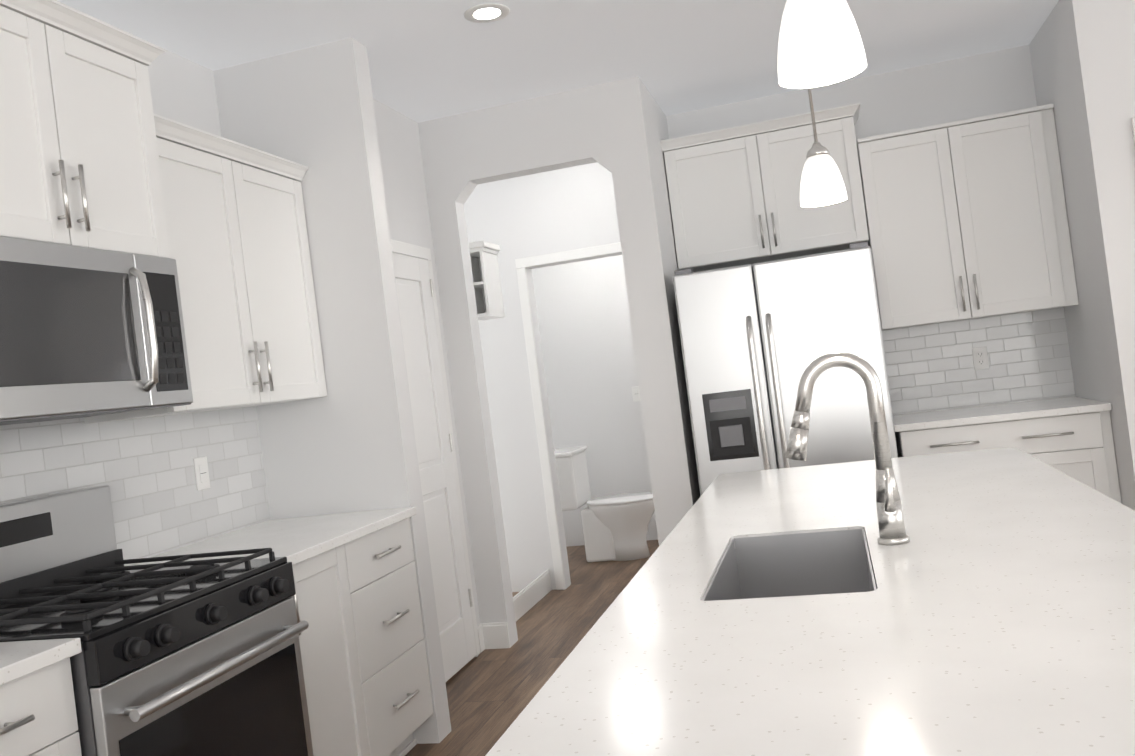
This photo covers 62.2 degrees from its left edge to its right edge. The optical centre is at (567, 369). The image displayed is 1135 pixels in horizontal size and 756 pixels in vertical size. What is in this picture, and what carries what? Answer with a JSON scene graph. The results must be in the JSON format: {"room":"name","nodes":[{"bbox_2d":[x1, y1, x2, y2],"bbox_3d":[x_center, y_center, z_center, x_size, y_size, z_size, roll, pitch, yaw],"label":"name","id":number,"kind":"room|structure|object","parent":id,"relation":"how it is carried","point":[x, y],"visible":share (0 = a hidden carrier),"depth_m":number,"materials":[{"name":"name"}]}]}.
{"room":"kitchen","nodes":[
{"label":"kitchen","id":0,"kind":"room"},
{"bbox_2d":[56,0,220,136],"bbox_3d":[-2.451,0.263,-0.282,0.150,2.735,8.720,-7,-1,15],"label":"wall","id":1,"kind":"structure","parent":0,"point":[183,90],"depth_m":3.60,"materials":[{"name":"white paint"}]},
{"bbox_2d":[0,0,170,258],"bbox_3d":[-1.492,-0.612,2.483,0.433,0.635,0.850,-7,-1,15],"label":"upper cabinet","id":2,"kind":"object","parent":1,"relation":"attached to","point":[79,162],"visible":0.94,"depth_m":2.50,"materials":[{"name":"white wood"}]},
{"bbox_2d":[0,236,192,425],"bbox_3d":[-1.408,-0.081,2.473,0.464,0.434,0.762,-7,-1,15],"label":"microwave","id":3,"kind":"object","parent":2,"relation":"attached to","point":[86,332],"visible":1,"depth_m":2.42,"materials":[{"name":"silver metal"}]},
{"bbox_2d":[0,406,269,564],"bbox_3d":[-1.571,0.398,2.529,0.010,0.482,2.600,-7,-1,15],"label":"backsplash","id":4,"kind":"structure","parent":1,"relation":"attached to","point":[143,468],"depth_m":3.16,"materials":[{"name":"tile"}]},
{"bbox_2d":[193,456,209,490],"bbox_3d":[-1.321,0.377,3.404,0.010,0.116,0.072,-7,-1,15],"label":"electrical outlet","id":5,"kind":"object","parent":4,"relation":"attached to","point":[201,473],"visible":1,"depth_m":3.40,"materials":[{"name":"white plastic"}]},
{"bbox_2d":[83,113,326,423],"bbox_3d":[-1.257,-0.311,3.300,0.371,0.903,0.906,-7,-1,15],"label":"upper cabinet","id":6,"kind":"object","parent":1,"relation":"attached to","point":[237,233],"visible":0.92,"depth_m":3.22,"materials":[{"name":"white wood"}]},
{"bbox_2d":[213,38,450,743],"bbox_3d":[-0.944,0.113,3.760,0.625,2.735,0.120,-7,-1,15],"label":"wall","id":7,"kind":"structure","parent":0,"point":[347,444],"depth_m":3.68,"materials":[{"name":"white paint"}]},
{"bbox_2d":[373,99,479,625],"bbox_3d":[-0.971,0.124,4.458,0.500,2.735,1.210,-7,-1,15],"label":"wall","id":8,"kind":"structure","parent":0,"point":[403,178],"depth_m":4.66,"materials":[{"name":"white paint"}]},
{"bbox_2d":[392,253,476,681],"bbox_3d":[-0.649,0.446,4.383,0.073,1.990,0.674,-7,-1,15],"label":"closet door","id":9,"kind":"structure","parent":8,"relation":"in","point":[434,448],"depth_m":4.51,"materials":[{"name":"white wood"}]},
{"bbox_2d":[391,239,479,656],"bbox_3d":[-0.680,0.423,4.391,0.020,2.067,0.804,-7,-1,15],"label":"trim","id":10,"kind":"structure","parent":8,"relation":"attached to","point":[406,249],"depth_m":4.74,"materials":[{"name":"white paint"}]},
{"bbox_2d":[405,540,658,755],"bbox_3d":[2.592,1.041,0.574,9.150,0.050,13.000,-7,-1,15],"label":"floor","id":11,"kind":"structure","parent":0,"point":[491,693],"depth_m":4.57,"materials":[{"name":"brown wood"}]},
{"bbox_2d":[0,657,81,755],"bbox_3d":[-1.397,1.084,1.617,0.652,0.880,0.927,-7,-1,15],"label":"base cabinet","id":12,"kind":"object","parent":11,"relation":"on","point":[38,715],"visible":0.92,"depth_m":1.90,"materials":[{"name":"white wood"}]},
{"bbox_2d":[0,638,81,685],"bbox_3d":[-1.458,0.632,1.614,0.648,0.032,0.945,-7,-1,15],"label":"countertop","id":13,"kind":"structure","parent":12,"relation":"on","point":[19,659],"depth_m":1.91,"materials":[{"name":"stone"}]},
{"bbox_2d":[0,485,313,755],"bbox_3d":[-1.145,0.910,2.426,0.713,1.178,0.760,-7,-1,15],"label":"range","id":14,"kind":"object","parent":11,"relation":"on","point":[176,656],"visible":1,"depth_m":2.39,"materials":[{"name":"silver metal"}]},
{"bbox_2d":[291,518,433,755],"bbox_3d":[-0.950,1.044,3.248,0.652,0.880,0.908,-7,-1,15],"label":"base cabinet","id":15,"kind":"object","parent":11,"relation":"on","point":[364,657],"visible":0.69,"depth_m":3.17,"materials":[{"name":"white wood"}]},
{"bbox_2d":[124,507,415,565],"bbox_3d":[-1.009,0.592,3.253,0.648,0.032,0.910,-7,-1,15],"label":"countertop","id":16,"kind":"structure","parent":15,"relation":"on","point":[295,540],"depth_m":3.23,"materials":[{"name":"stone"}]},
{"bbox_2d":[554,446,654,561],"bbox_3d":[0.281,0.960,6.775,0.780,0.810,0.440,-7,-1,15],"label":"toilet","id":17,"kind":"object","parent":11,"relation":"on","point":[614,527],"visible":0.94,"depth_m":6.65,"materials":[{"name":"white ceramic"}]},
{"bbox_2d":[673,241,897,496],"bbox_3d":[1.145,0.344,4.740,0.913,1.775,0.898,-7,-1,15],"label":"fridge","id":18,"kind":"object","parent":11,"relation":"on","point":[757,339],"visible":0.56,"depth_m":4.38,"materials":[{"name":"silver metal"}]},
{"bbox_2d":[485,352,1134,755],"bbox_3d":[0.687,0.609,1.938,0.990,1.310,2.785,-7,-1,15],"label":"kitchen island","id":19,"kind":"object","parent":11,"relation":"on","point":[973,602],"visible":1,"depth_m":1.39,"materials":[{"name":"white stone"}]},
{"bbox_2d":[784,352,909,545],"bbox_3d":[0.556,0.165,1.921,0.224,0.398,0.099,-7,-1,15],"label":"faucet","id":20,"kind":"object","parent":19,"relation":"on","point":[892,531],"depth_m":1.91,"materials":[{"name":"silver metal"}]},
{"bbox_2d":[895,411,1121,503],"bbox_3d":[2.136,0.670,4.633,0.918,0.880,0.652,-7,-1,15],"label":"base cabinet","id":21,"kind":"object","parent":11,"relation":"on","point":[1079,447],"visible":0.33,"depth_m":4.30,"materials":[{"name":"white wood"}]},
{"bbox_2d":[893,396,1111,431],"bbox_3d":[2.075,0.218,4.638,0.927,0.032,0.633,-7,-1,15],"label":"countertop","id":22,"kind":"structure","parent":21,"relation":"on","point":[996,413],"depth_m":4.43,"materials":[{"name":"stone"}]},
{"bbox_2d":[418,76,695,646],"bbox_3d":[-0.029,0.008,4.762,1.170,2.735,0.120,-7,-1,15],"label":"wall","id":23,"kind":"structure","parent":0,"point":[605,125],"depth_m":4.71,"materials":[{"name":"white paint"}]},
{"bbox_2d":[57,0,1058,122],"bbox_3d":[2.244,-1.722,0.601,9.150,0.050,13.000,-7,-1,15],"label":"ceiling","id":24,"kind":"structure","parent":0,"point":[428,60],"depth_m":4.04,"materials":[{"name":"white paint"}]},
{"bbox_2d":[464,3,509,22],"bbox_3d":[-0.304,-1.342,3.554,0.176,0.008,0.176,-7,-1,15],"label":"recessed light","id":25,"kind":"object","parent":24,"relation":"in","point":[487,13],"visible":1,"depth_m":3.55,"materials":[{"name":"white plastic"}]},
{"bbox_2d":[778,0,866,88],"bbox_3d":[0.302,-0.930,1.355,0.124,1.023,0.124,-7,-1,15],"label":"pendant light","id":26,"kind":"object","parent":24,"relation":"hanging from","point":[820,43],"visible":1,"depth_m":1.31,"materials":[{"name":"white glass"}]},
{"bbox_2d":[800,88,847,206],"bbox_3d":[0.631,-0.959,2.556,0.124,1.023,0.124,-7,-1,15],"label":"pendant light","id":27,"kind":"object","parent":24,"relation":"hanging from","point":[822,183],"visible":1,"depth_m":2.52,"materials":[{"name":"white glass"}]},
{"bbox_2d":[464,162,657,591],"bbox_3d":[-0.507,0.083,6.150,2.840,2.735,0.120,-7,-1,15],"label":"wall","id":28,"kind":"structure","parent":0,"point":[584,344],"depth_m":5.94,"materials":[{"name":"white paint"}]},
{"bbox_2d":[469,240,504,319],"bbox_3d":[-0.472,-0.495,5.302,0.155,0.415,0.270,-7,-1,15],"label":"cubby shelf","id":29,"kind":"object","parent":28,"relation":"attached to","point":[486,279],"visible":0.71,"depth_m":5.30,"materials":[{"name":"white paint"}]},
{"bbox_2d":[487,570,551,643],"bbox_3d":[-0.259,1.357,5.486,0.014,0.130,1.090,-7,-1,15],"label":"baseboard","id":30,"kind":"structure","parent":28,"relation":"attached to","point":[525,600],"depth_m":5.50,"materials":[{"name":"white paint"}]},
{"bbox_2d":[515,242,621,589],"bbox_3d":[0.210,0.298,5.886,0.864,2.122,0.020,-7,-1,15],"label":"door frame","id":31,"kind":"structure","parent":28,"relation":"attached to","point":[522,264],"depth_m":5.98,"materials":[{"name":"white paint"}]},
{"bbox_2d":[631,386,640,401],"bbox_3d":[0.537,0.192,7.303,0.072,0.116,0.010,-7,-1,15],"label":"light switch","id":32,"kind":"object","parent":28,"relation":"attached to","point":[635,393],"visible":0.77,"depth_m":7.30,"materials":[{"name":"white plastic"}]},
{"bbox_2d":[643,84,699,500],"bbox_3d":[0.580,-0.066,5.013,0.120,2.735,0.690,-7,-1,15],"label":"wall","id":33,"kind":"structure","parent":0,"point":[659,124],"depth_m":4.80,"materials":[{"name":"white paint"}]},
{"bbox_2d":[671,45,1036,265],"bbox_3d":[1.608,-0.193,5.159,2.040,2.735,0.120,-7,-1,15],"label":"wall","id":34,"kind":"structure","parent":0,"point":[989,83],"depth_m":5.01,"materials":[{"name":"white paint"}]},
{"bbox_2d":[660,103,868,271],"bbox_3d":[1.055,-0.936,5.037,1.055,0.685,0.373,-7,-1,15],"label":"upper cabinet","id":35,"kind":"object","parent":34,"relation":"attached to","point":[734,194],"visible":0.98,"depth_m":4.90,"materials":[{"name":"white wood"}]},
{"bbox_2d":[857,104,1078,329],"bbox_3d":[2.001,-0.742,4.783,0.909,0.973,0.367,-7,-1,15],"label":"upper cabinet","id":36,"kind":"object","parent":34,"relation":"attached to","point":[966,218],"visible":0.98,"depth_m":4.64,"materials":[{"name":"white wood"}]},
{"bbox_2d":[882,307,1075,414],"bbox_3d":[2.134,-0.043,4.951,0.920,0.482,0.010,-7,-1,15],"label":"backsplash","id":37,"kind":"structure","parent":34,"relation":"attached to","point":[929,367],"depth_m":4.94,"materials":[{"name":"tile"}]},
{"bbox_2d":[972,347,988,369],"bbox_3d":[2.164,-0.057,4.932,0.072,0.116,0.009,-7,-1,15],"label":"electrical outlet","id":38,"kind":"object","parent":37,"relation":"attached to","point":[980,357],"visible":1,"depth_m":4.93,"materials":[{"name":"white plastic"}]},
{"bbox_2d":[1029,4,1124,504],"bbox_3d":[2.527,-0.315,4.531,0.120,2.735,0.840,-7,-1,15],"label":"wall","id":39,"kind":"structure","parent":0,"point":[1047,49],"depth_m":4.44,"materials":[{"name":"white paint"}]},
{"bbox_2d":[1057,0,1134,510],"bbox_3d":[2.787,-0.354,3.960,0.930,2.735,0.120,-7,-1,15],"label":"wall","id":40,"kind":"structure","parent":0,"point":[1082,53],"depth_m":4.02,"materials":[{"name":"white paint"}]},
{"bbox_2d":[1131,117,1134,146],"bbox_3d":[2.866,-0.056,3.874,0.731,2.122,0.020,-7,-1,15],"label":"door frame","id":41,"kind":"structure","parent":40,"relation":"attached to","point":[1133,123],"depth_m":3.98,"materials":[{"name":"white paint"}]}
]}

